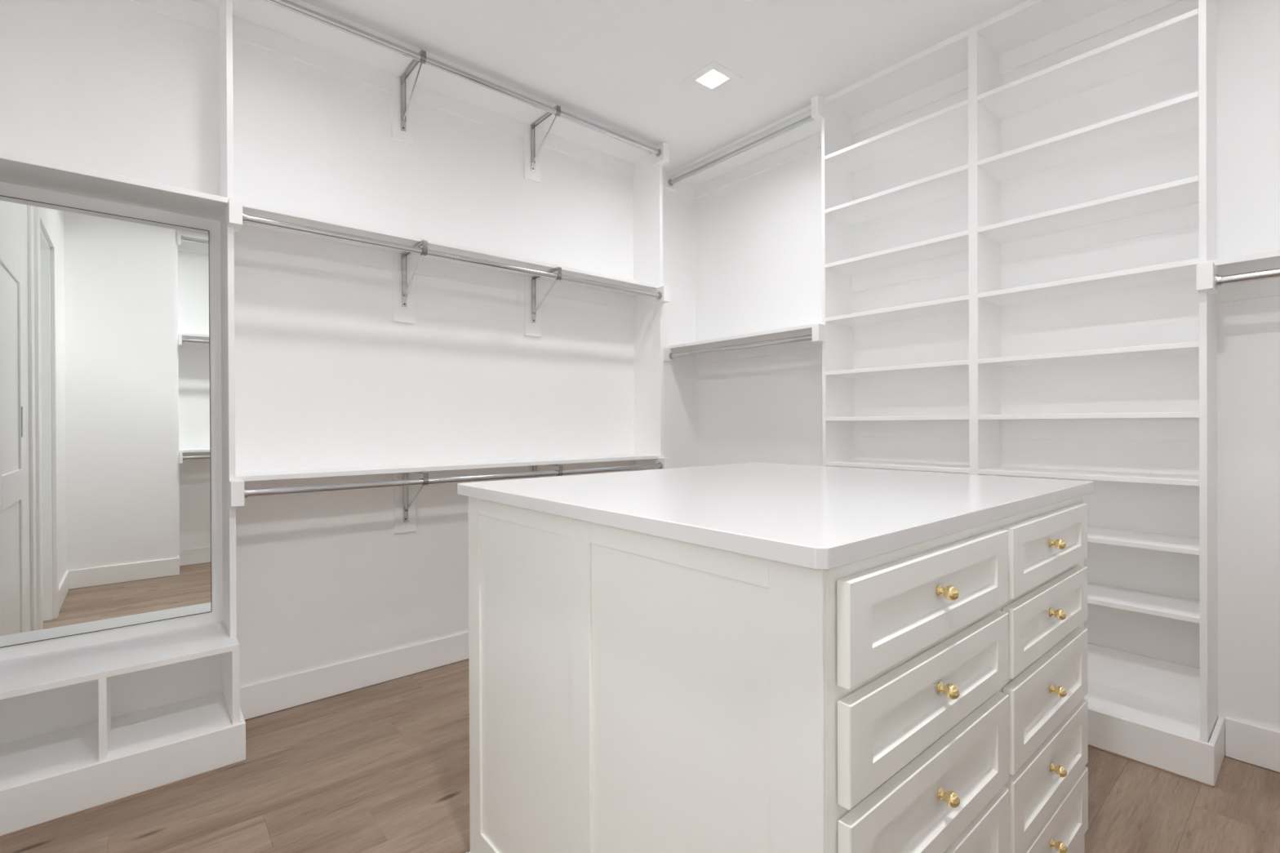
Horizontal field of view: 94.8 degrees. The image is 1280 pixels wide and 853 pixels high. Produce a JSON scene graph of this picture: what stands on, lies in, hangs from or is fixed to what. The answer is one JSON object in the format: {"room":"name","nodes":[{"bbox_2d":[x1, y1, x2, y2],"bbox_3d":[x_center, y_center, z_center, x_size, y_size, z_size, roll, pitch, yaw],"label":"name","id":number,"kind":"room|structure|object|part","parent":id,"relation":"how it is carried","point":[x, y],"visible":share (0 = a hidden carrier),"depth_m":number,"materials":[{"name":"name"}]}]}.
{"room":"walk-in closet","nodes":[
{"label":"walk-in closet","id":0,"kind":"room"},
{"bbox_2d":[0,0,696,745],"bbox_3d":[-0.819,-0.226,2.861,3.232,2.645,0.120,0,0,-40],"label":"wall","id":1,"kind":"structure","parent":0,"point":[326,376],"depth_m":2.42,"materials":[{"name":"paint"}]},
{"bbox_2d":[0,195,211,648],"bbox_3d":[-1.786,-0.017,1.956,0.580,1.389,0.006,0,0,-40],"label":"wall mirror","id":2,"kind":"object","parent":1,"relation":"attached to","point":[105,505],"visible":1,"depth_m":1.95,"materials":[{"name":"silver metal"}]},
{"bbox_2d":[0,0,226,221],"bbox_3d":[-1.706,-1.148,1.877,0.616,0.788,0.232,0,0,-40],"label":"shelf","id":3,"kind":"object","parent":1,"relation":"attached to","point":[15,169],"visible":1,"depth_m":1.90,"materials":[{"name":"white wood"}]},
{"bbox_3d":[-1.704,-0.763,1.878,0.616,0.019,0.232,0,0,-40],"label":"shelf","id":4,"kind":"part","parent":3,"relation":"part of","materials":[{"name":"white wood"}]},
{"bbox_2d":[240,631,468,719],"bbox_3d":[-0.568,1.030,2.984,2.463,0.126,0.014,0,0,-40],"label":"baseboard","id":5,"kind":"structure","parent":1,"relation":"attached to","point":[281,693],"depth_m":2.43,"materials":[{"name":"white wood"}]},
{"bbox_2d":[0,658,1279,852],"bbox_3d":[-0.273,1.128,1.099,4.695,0.060,3.510,0,0,-40],"label":"floor","id":6,"kind":"structure","parent":0,"point":[383,767],"depth_m":1.73,"materials":[{"name":"brown wood"}]},
{"bbox_2d":[0,621,245,837],"bbox_3d":[-1.651,0.910,1.853,0.646,0.386,0.336,0,0,-40],"label":"cubby shelf","id":7,"kind":"object","parent":6,"relation":"on","point":[44,779],"visible":0.94,"depth_m":1.80,"materials":[{"name":"white wood"}]},
{"bbox_3d":[-1.646,1.038,1.848,0.646,0.125,0.322,0,0,-40],"label":"board","id":8,"kind":"part","parent":7,"relation":"part of","materials":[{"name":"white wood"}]},
{"bbox_3d":[-1.427,0.918,2.052,0.020,0.366,0.322,0,0,-40],"label":"panel","id":9,"kind":"part","parent":7,"relation":"part of","materials":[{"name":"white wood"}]},
{"bbox_2d":[218,0,670,637],"bbox_3d":[-0.688,-0.226,2.706,2.000,2.645,0.284,0,0,-40],"label":"hanging unit","id":10,"kind":"object","parent":6,"relation":"on","point":[263,24],"depth_m":2.57,"materials":[{"name":"white wood"}]},
{"bbox_3d":[-1.461,-0.414,2.084,0.018,2.259,0.232,0,0,-40],"label":"panel","id":11,"kind":"part","parent":10,"relation":"part of","materials":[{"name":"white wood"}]},
{"bbox_3d":[-1.042,-1.390,2.584,0.092,0.276,0.014,0,0,-40],"label":"mounting plate","id":12,"kind":"part","parent":10,"relation":"part of","materials":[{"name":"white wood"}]},
{"bbox_3d":[-1.035,-1.412,2.576,0.020,0.232,0.007,0,0,-40],"label":"wall leg","id":13,"kind":"part","parent":10,"relation":"part of","materials":[{"name":"silver metal"}]},
{"bbox_3d":[-1.038,-0.607,2.587,0.092,0.299,0.014,0,0,-40],"label":"mounting plate","id":14,"kind":"part","parent":10,"relation":"part of","materials":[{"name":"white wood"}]},
{"bbox_3d":[-1.032,-0.641,2.578,0.020,0.232,0.007,0,0,-40],"label":"wall leg","id":15,"kind":"part","parent":10,"relation":"part of","materials":[{"name":"silver metal"}]},
{"bbox_3d":[-1.034,0.326,2.589,0.092,0.280,0.014,0,0,-40],"label":"mounting plate","id":16,"kind":"part","parent":10,"relation":"part of","materials":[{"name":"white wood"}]},
{"bbox_3d":[-1.027,0.302,2.581,0.020,0.232,0.007,0,0,-40],"label":"wall leg","id":17,"kind":"part","parent":10,"relation":"part of","materials":[{"name":"silver metal"}]},
{"bbox_3d":[-0.959,-1.524,2.485,0.020,0.007,0.246,0,0,-40],"label":"shelf arm","id":18,"kind":"part","parent":10,"relation":"part of","materials":[{"name":"silver metal"}]},
{"bbox_3d":[-0.957,-1.412,2.484,0.021,0.232,0.249,0,0,-40],"label":"rod bracket","id":19,"kind":"part","parent":10,"relation":"part of","materials":[{"name":"silver metal"}]},
{"bbox_3d":[-0.955,-0.753,2.487,0.020,0.007,0.246,0,0,-40],"label":"shelf arm","id":20,"kind":"part","parent":10,"relation":"part of","materials":[{"name":"silver metal"}]},
{"bbox_3d":[-0.953,-0.641,2.486,0.021,0.232,0.249,0,0,-40],"label":"rod bracket","id":21,"kind":"part","parent":10,"relation":"part of","materials":[{"name":"silver metal"}]},
{"bbox_3d":[-0.949,0.302,2.489,0.021,0.232,0.249,0,0,-40],"label":"rod bracket","id":22,"kind":"part","parent":10,"relation":"part of","materials":[{"name":"silver metal"}]},
{"bbox_2d":[235,453,660,481],"bbox_3d":[-0.705,0.175,2.725,1.958,0.019,0.232,0,0,-40],"label":"shelf","id":23,"kind":"object","parent":10,"relation":"attached to","point":[253,476],"depth_m":2.50,"materials":[{"name":"white wood"}]},
{"bbox_2d":[242,200,659,295],"bbox_3d":[-0.710,-0.768,2.723,1.958,0.019,0.232,0,0,-40],"label":"shelf","id":24,"kind":"object","parent":10,"relation":"attached to","point":[249,208],"depth_m":2.52,"materials":[{"name":"white wood"}]},
{"bbox_2d":[242,211,662,299],"bbox_3d":[-0.624,-0.716,2.622,1.919,0.042,0.042,0,0,-40],"label":"closet rod","id":25,"kind":"object","parent":10,"relation":"attached to","point":[246,218],"visible":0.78,"depth_m":2.40,"materials":[{"name":"silver metal"}]},
{"bbox_2d":[242,211,246,222],"bbox_3d":[-1.351,-0.711,2.005,0.012,0.042,0.042,0,0,-40],"label":"socket","id":26,"kind":"object","parent":25,"relation":"attached to","point":[244,215],"depth_m":2.00,"materials":[{"name":"silver metal"}]},
{"bbox_2d":[657,291,662,299],"bbox_3d":[0.102,-0.721,3.239,0.012,0.042,0.042,0,0,-40],"label":"socket","id":27,"kind":"object","parent":25,"relation":"attached to","point":[659,294],"depth_m":3.23,"materials":[{"name":"silver metal"}]},
{"bbox_2d":[244,462,662,499],"bbox_3d":[-0.620,0.223,2.625,1.919,0.042,0.042,0,0,-40],"label":"closet rod","id":28,"kind":"object","parent":10,"relation":"attached to","point":[380,484],"visible":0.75,"depth_m":2.41,"materials":[{"name":"silver metal"}]},
{"bbox_2d":[244,488,248,499],"bbox_3d":[-1.346,0.228,2.008,0.012,0.042,0.042,0,0,-40],"label":"socket","id":29,"kind":"object","parent":28,"relation":"attached to","point":[246,491],"depth_m":2.00,"materials":[{"name":"silver metal"}]},
{"bbox_2d":[657,462,662,469],"bbox_3d":[0.107,0.218,3.242,0.012,0.042,0.042,0,0,-40],"label":"socket","id":30,"kind":"object","parent":28,"relation":"attached to","point":[660,464],"depth_m":3.23,"materials":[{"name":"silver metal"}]},
{"bbox_2d":[265,0,661,156],"bbox_3d":[-0.628,-1.502,2.620,1.919,0.042,0.042,0,0,-40],"label":"closet rod","id":31,"kind":"object","parent":10,"relation":"attached to","point":[286,4],"visible":1,"depth_m":2.46,"materials":[{"name":"silver metal"}]},
{"bbox_2d":[655,148,661,156],"bbox_3d":[0.099,-1.507,3.237,0.012,0.042,0.042,0,0,-40],"label":"socket","id":32,"kind":"object","parent":31,"relation":"attached to","point":[658,152],"depth_m":3.23,"materials":[{"name":"silver metal"}]},
{"bbox_3d":[-0.550,-1.393,3.002,0.092,0.276,0.014,0,0,-40],"label":"mounting plate","id":33,"kind":"part","parent":10,"relation":"part of","materials":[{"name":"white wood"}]},
{"bbox_3d":[-0.547,-0.611,3.004,0.092,0.299,0.014,0,0,-40],"label":"mounting plate","id":34,"kind":"part","parent":10,"relation":"part of","materials":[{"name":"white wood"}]},
{"bbox_3d":[-0.544,-1.415,2.994,0.020,0.232,0.007,0,0,-40],"label":"wall leg","id":35,"kind":"part","parent":10,"relation":"part of","materials":[{"name":"silver metal"}]},
{"bbox_3d":[-0.540,-0.644,2.996,0.020,0.232,0.007,0,0,-40],"label":"wall leg","id":36,"kind":"part","parent":10,"relation":"part of","materials":[{"name":"silver metal"}]},
{"bbox_3d":[-0.542,0.323,3.006,0.092,0.280,0.014,0,0,-40],"label":"mounting plate","id":37,"kind":"part","parent":10,"relation":"part of","materials":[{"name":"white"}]},
{"bbox_3d":[-0.536,0.299,2.998,0.020,0.232,0.007,0,0,-40],"label":"wall leg","id":38,"kind":"part","parent":10,"relation":"part of","materials":[{"name":"silver metal"}]},
{"bbox_3d":[-0.465,-1.415,2.901,0.021,0.232,0.249,0,0,-40],"label":"rod bracket","id":39,"kind":"part","parent":10,"relation":"part of","materials":[{"name":"silver metal"}]},
{"bbox_3d":[-0.467,-1.528,2.902,0.020,0.007,0.246,0,0,-40],"label":"shelf arm","id":40,"kind":"part","parent":10,"relation":"part of","materials":[{"name":"silver metal"}]},
{"bbox_3d":[-0.462,-0.644,2.904,0.021,0.232,0.249,0,0,-40],"label":"rod bracket","id":41,"kind":"part","parent":10,"relation":"part of","materials":[{"name":"silver metal"}]},
{"bbox_3d":[-0.463,-0.757,2.905,0.020,0.007,0.246,0,0,-40],"label":"shelf arm","id":42,"kind":"part","parent":10,"relation":"part of","materials":[{"name":"silver metal"}]},
{"bbox_3d":[-0.457,0.298,2.906,0.021,0.232,0.249,0,0,-40],"label":"rod bracket","id":43,"kind":"part","parent":10,"relation":"part of","materials":[{"name":"silver metal"}]},
{"bbox_3d":[0.048,-0.232,3.365,0.024,2.645,0.232,0,0,-40],"label":"panel","id":44,"kind":"part","parent":10,"relation":"part of","materials":[{"name":"white wood"}]},
{"bbox_2d":[466,495,1088,852],"bbox_3d":[0.343,0.631,1.461,1.176,0.928,1.060,0,0,-40],"label":"base cabinet","id":45,"kind":"object","parent":6,"relation":"on","point":[630,691],"visible":0.98,"depth_m":0.97,"materials":[{"name":"white wood"}]},
{"bbox_3d":[-0.257,1.046,1.286,0.006,0.103,0.402,0,0,-40],"label":"rail","id":46,"kind":"part","parent":45,"relation":"part of","materials":[{"name":"white wood"}]},
{"bbox_3d":[-0.261,0.192,1.284,0.006,0.044,0.402,0,0,-40],"label":"rail","id":47,"kind":"part","parent":45,"relation":"part of","materials":[{"name":"white wood"}]},
{"bbox_3d":[0.040,0.191,0.929,0.006,0.044,0.407,0,0,-40],"label":"rail","id":48,"kind":"part","parent":45,"relation":"part of","materials":[{"name":"white wood"}]},
{"bbox_2d":[457,462,1093,569],"bbox_3d":[0.331,0.153,1.472,1.198,0.027,1.048,0,0,-40],"label":"countertop","id":49,"kind":"structure","parent":45,"relation":"on","point":[811,517],"depth_m":1.11,"materials":[{"name":"white stone"}]},
{"bbox_3d":[0.455,0.254,0.896,0.540,0.130,0.017,0,0,-40],"label":"drawer","id":50,"kind":"part","parent":45,"relation":"part of","materials":[{"name":"white wood"}]},
{"bbox_3d":[0.456,0.565,0.896,0.540,0.156,0.017,0,0,-40],"label":"drawer","id":51,"kind":"part","parent":45,"relation":"part of","materials":[{"name":"white wood"}]},
{"bbox_3d":[0.456,0.402,0.896,0.540,0.127,0.017,0,0,-40],"label":"drawer","id":52,"kind":"part","parent":45,"relation":"part of","materials":[{"name":"white wood"}]},
{"bbox_3d":[0.466,0.251,0.888,0.023,0.023,0.028,0,0,-40],"label":"knob","id":53,"kind":"part","parent":45,"relation":"part of","materials":[{"name":"gold metal"}]},
{"bbox_3d":[0.468,0.561,0.889,0.023,0.023,0.028,0,0,-40],"label":"knob","id":54,"kind":"part","parent":45,"relation":"part of","materials":[{"name":"gold metal"}]},
{"bbox_3d":[0.467,0.399,0.889,0.023,0.023,0.028,0,0,-40],"label":"knob","id":55,"kind":"part","parent":45,"relation":"part of","materials":[{"name":"gold metal"}]},
{"bbox_3d":[0.457,0.733,0.897,0.540,0.150,0.017,0,0,-40],"label":"drawer","id":56,"kind":"part","parent":45,"relation":"part of","materials":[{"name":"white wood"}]},
{"bbox_3d":[0.871,0.251,1.249,0.504,0.130,0.017,0,0,-40],"label":"drawer","id":57,"kind":"part","parent":45,"relation":"part of","materials":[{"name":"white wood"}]},
{"bbox_3d":[0.872,0.399,1.249,0.504,0.127,0.017,0,0,-40],"label":"drawer","id":58,"kind":"part","parent":45,"relation":"part of","materials":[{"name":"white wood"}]},
{"bbox_3d":[0.873,0.730,1.250,0.504,0.150,0.017,0,0,-40],"label":"drawer","id":59,"kind":"part","parent":45,"relation":"part of","materials":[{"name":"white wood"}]},
{"bbox_3d":[0.872,0.562,1.250,0.504,0.156,0.017,0,0,-40],"label":"drawer","id":60,"kind":"part","parent":45,"relation":"part of","materials":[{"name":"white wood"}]},
{"bbox_3d":[0.874,0.891,1.251,0.504,0.148,0.017,0,0,-40],"label":"drawer","id":61,"kind":"part","parent":45,"relation":"part of","materials":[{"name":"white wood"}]},
{"bbox_3d":[0.882,0.248,1.242,0.023,0.023,0.028,0,0,-40],"label":"knob","id":62,"kind":"part","parent":45,"relation":"part of","materials":[{"name":"gold metal"}]},
{"bbox_3d":[0.884,0.559,1.243,0.023,0.023,0.028,0,0,-40],"label":"knob","id":63,"kind":"part","parent":45,"relation":"part of","materials":[{"name":"gold metal"}]},
{"bbox_3d":[0.883,0.396,1.242,0.023,0.023,0.028,0,0,-40],"label":"knob","id":64,"kind":"part","parent":45,"relation":"part of","materials":[{"name":"gold metal"}]},
{"bbox_3d":[0.885,0.888,1.244,0.023,0.023,0.028,0,0,-40],"label":"knob","id":65,"kind":"part","parent":45,"relation":"part of","materials":[{"name":"gold metal"}]},
{"bbox_3d":[0.884,0.727,1.243,0.023,0.023,0.028,0,0,-40],"label":"knob","id":66,"kind":"part","parent":45,"relation":"part of","materials":[{"name":"gold metal"}]},
{"bbox_2d":[810,0,1224,787],"bbox_3d":[1.370,-0.235,2.362,0.301,2.645,1.366,0,0,-40],"label":"shelving unit","id":67,"kind":"object","parent":6,"relation":"on","point":[1157,713],"visible":0.74,"depth_m":2.20,"materials":[{"name":"white wood"}]},
{"bbox_3d":[0.968,-0.235,2.878,0.246,2.645,0.019,0,0,-40],"label":"panel","id":68,"kind":"part","parent":67,"relation":"part of","materials":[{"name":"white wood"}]},
{"bbox_3d":[1.174,-1.274,2.627,0.246,0.018,0.634,0,0,-40],"label":"shelf","id":69,"kind":"part","parent":67,"relation":"part of","materials":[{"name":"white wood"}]},
{"bbox_3d":[1.175,-1.020,2.628,0.246,0.018,0.634,0,0,-40],"label":"shelf","id":70,"kind":"part","parent":67,"relation":"part of","materials":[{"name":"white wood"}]},
{"bbox_3d":[1.177,-0.507,2.629,0.246,0.018,0.634,0,0,-40],"label":"shelf","id":71,"kind":"part","parent":67,"relation":"part of","materials":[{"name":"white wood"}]},
{"bbox_3d":[1.176,-0.761,2.628,0.246,0.018,0.634,0,0,-40],"label":"shelf","id":72,"kind":"part","parent":67,"relation":"part of","materials":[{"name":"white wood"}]},
{"bbox_3d":[1.180,-0.035,2.630,0.246,0.018,0.634,0,0,-40],"label":"shelf","id":73,"kind":"part","parent":67,"relation":"part of","materials":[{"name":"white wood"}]},
{"bbox_3d":[1.179,-0.253,2.630,0.246,0.018,0.634,0,0,-40],"label":"shelf","id":74,"kind":"part","parent":67,"relation":"part of","materials":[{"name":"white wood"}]},
{"bbox_3d":[1.181,0.175,2.631,0.246,0.018,0.634,0,0,-40],"label":"shelf","id":75,"kind":"part","parent":67,"relation":"part of","materials":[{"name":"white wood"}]},
{"bbox_3d":[1.604,-1.021,2.123,0.246,0.018,0.626,0,0,-40],"label":"shelf","id":76,"kind":"part","parent":67,"relation":"part of","materials":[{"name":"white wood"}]},
{"bbox_3d":[1.602,-1.275,2.123,0.246,0.018,0.626,0,0,-40],"label":"shelf","id":77,"kind":"part","parent":67,"relation":"part of","materials":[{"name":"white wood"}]},
{"bbox_3d":[1.605,-0.762,2.124,0.246,0.018,0.626,0,0,-40],"label":"shelf","id":78,"kind":"part","parent":67,"relation":"part of","materials":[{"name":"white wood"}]},
{"bbox_3d":[1.608,-0.036,2.126,0.246,0.018,0.626,0,0,-40],"label":"shelf","id":79,"kind":"part","parent":67,"relation":"part of","materials":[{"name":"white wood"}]},
{"bbox_3d":[1.607,-0.253,2.125,0.246,0.018,0.626,0,0,-40],"label":"shelf","id":80,"kind":"part","parent":67,"relation":"part of","materials":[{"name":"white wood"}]},
{"bbox_3d":[1.606,-0.508,2.124,0.246,0.018,0.626,0,0,-40],"label":"shelf","id":81,"kind":"part","parent":67,"relation":"part of","materials":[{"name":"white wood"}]},
{"bbox_3d":[1.609,0.175,2.126,0.246,0.018,0.626,0,0,-40],"label":"shelf","id":82,"kind":"part","parent":67,"relation":"part of","materials":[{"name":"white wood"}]},
{"bbox_3d":[1.610,0.388,2.127,0.246,0.018,0.626,0,0,-40],"label":"shelf","id":83,"kind":"part","parent":67,"relation":"part of","materials":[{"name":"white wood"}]},
{"bbox_3d":[1.611,0.598,2.127,0.246,0.018,0.626,0,0,-40],"label":"shelf","id":84,"kind":"part","parent":67,"relation":"part of","materials":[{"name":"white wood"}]},
{"bbox_3d":[1.702,0.887,2.204,0.012,0.142,0.626,0,0,-40],"label":"panel","id":85,"kind":"part","parent":67,"relation":"part of","materials":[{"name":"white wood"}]},
{"bbox_3d":[1.387,1.022,2.373,0.274,0.126,1.360,0,0,-40],"label":"board","id":86,"kind":"part","parent":67,"relation":"part of","materials":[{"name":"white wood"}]},
{"bbox_3d":[1.815,-0.236,1.880,0.246,2.645,0.018,0,0,-40],"label":"panel","id":87,"kind":"part","parent":67,"relation":"part of","materials":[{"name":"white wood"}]},
{"bbox_2d":[1214,267,1279,288],"bbox_3d":[2.019,-0.440,1.461,0.042,0.042,0.848,0,0,-40],"label":"closet rod","id":88,"kind":"object","parent":67,"relation":"attached to","point":[1220,280],"visible":1,"depth_m":1.73,"materials":[{"name":"silver metal"}]},
{"bbox_2d":[1214,274,1222,288],"bbox_3d":[1.749,-0.440,1.779,0.042,0.042,0.012,0,0,-40],"label":"socket","id":89,"kind":"object","parent":88,"relation":"attached to","point":[1218,279],"depth_m":1.77,"materials":[{"name":"silver metal"}]},
{"bbox_2d":[301,0,1027,172],"bbox_3d":[0.227,-1.600,1.526,3.352,0.100,3.510,0,0,-40],"label":"ceiling","id":90,"kind":"structure","parent":0,"point":[623,65],"depth_m":2.40,"materials":[{"name":"paint"}]},
{"bbox_2d":[683,60,742,95],"bbox_3d":[0.324,-1.563,2.628,0.186,0.028,0.186,0,0,-40],"label":"recessed light","id":91,"kind":"object","parent":90,"relation":"in","point":[713,77],"visible":1,"depth_m":2.63,"materials":[{"name":"paint"}]},
{"bbox_2d":[695,0,1279,755],"bbox_3d":[1.504,-0.236,2.530,0.120,2.645,3.390,0,0,-40],"label":"wall","id":92,"kind":"structure","parent":0,"point":[758,243],"depth_m":2.19,"materials":[{"name":"paint"}]},
{"bbox_2d":[662,105,822,364],"bbox_3d":[0.535,-0.978,3.228,0.445,1.156,1.073,0,0,-40],"label":"hanging unit","id":93,"kind":"object","parent":92,"relation":"attached to","point":[802,140],"visible":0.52,"depth_m":3.31,"materials":[{"name":"white wood"}]},
{"bbox_2d":[668,334,812,359],"bbox_3d":[0.528,-0.433,3.222,0.042,0.042,1.035,0,0,-40],"label":"closet rod","id":94,"kind":"object","parent":93,"relation":"attached to","point":[803,338],"visible":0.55,"depth_m":3.17,"materials":[{"name":"silver metal"}]},
{"bbox_2d":[667,115,814,186],"bbox_3d":[0.523,-1.497,3.219,0.042,0.042,1.035,0,0,-40],"label":"closet rod","id":95,"kind":"object","parent":93,"relation":"attached to","point":[808,118],"visible":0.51,"depth_m":3.16,"materials":[{"name":"silver metal"}]},
{"bbox_2d":[667,322,822,351],"bbox_3d":[0.613,-0.488,3.294,0.246,0.019,1.073,0,0,-40],"label":"shelf","id":96,"kind":"object","parent":93,"relation":"attached to","point":[803,330],"depth_m":3.23,"materials":[{"name":"white wood"}]},
{"bbox_2d":[1206,249,1279,302],"bbox_3d":[2.099,-0.984,1.540,0.246,1.150,0.868,0,0,-40],"label":"hanging unit","id":97,"kind":"object","parent":92,"relation":"attached to","point":[1270,260],"visible":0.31,"depth_m":1.84,"materials":[{"name":"white wood"}]},
{"bbox_2d":[1206,249,1279,275],"bbox_3d":[2.101,-0.496,1.541,0.246,0.019,0.868,0,0,-40],"label":"shelf","id":98,"kind":"object","parent":97,"relation":"attached to","point":[1270,260],"depth_m":1.76,"materials":[{"name":"white wood"}]},
{"bbox_2d":[1225,717,1279,773],"bbox_3d":[1.424,1.022,2.530,0.014,0.126,3.256,0,0,-40],"label":"baseboard","id":99,"kind":"structure","parent":92,"relation":"attached to","point":[1248,743],"depth_m":1.89,"materials":[{"name":"white wood"}]}
]}

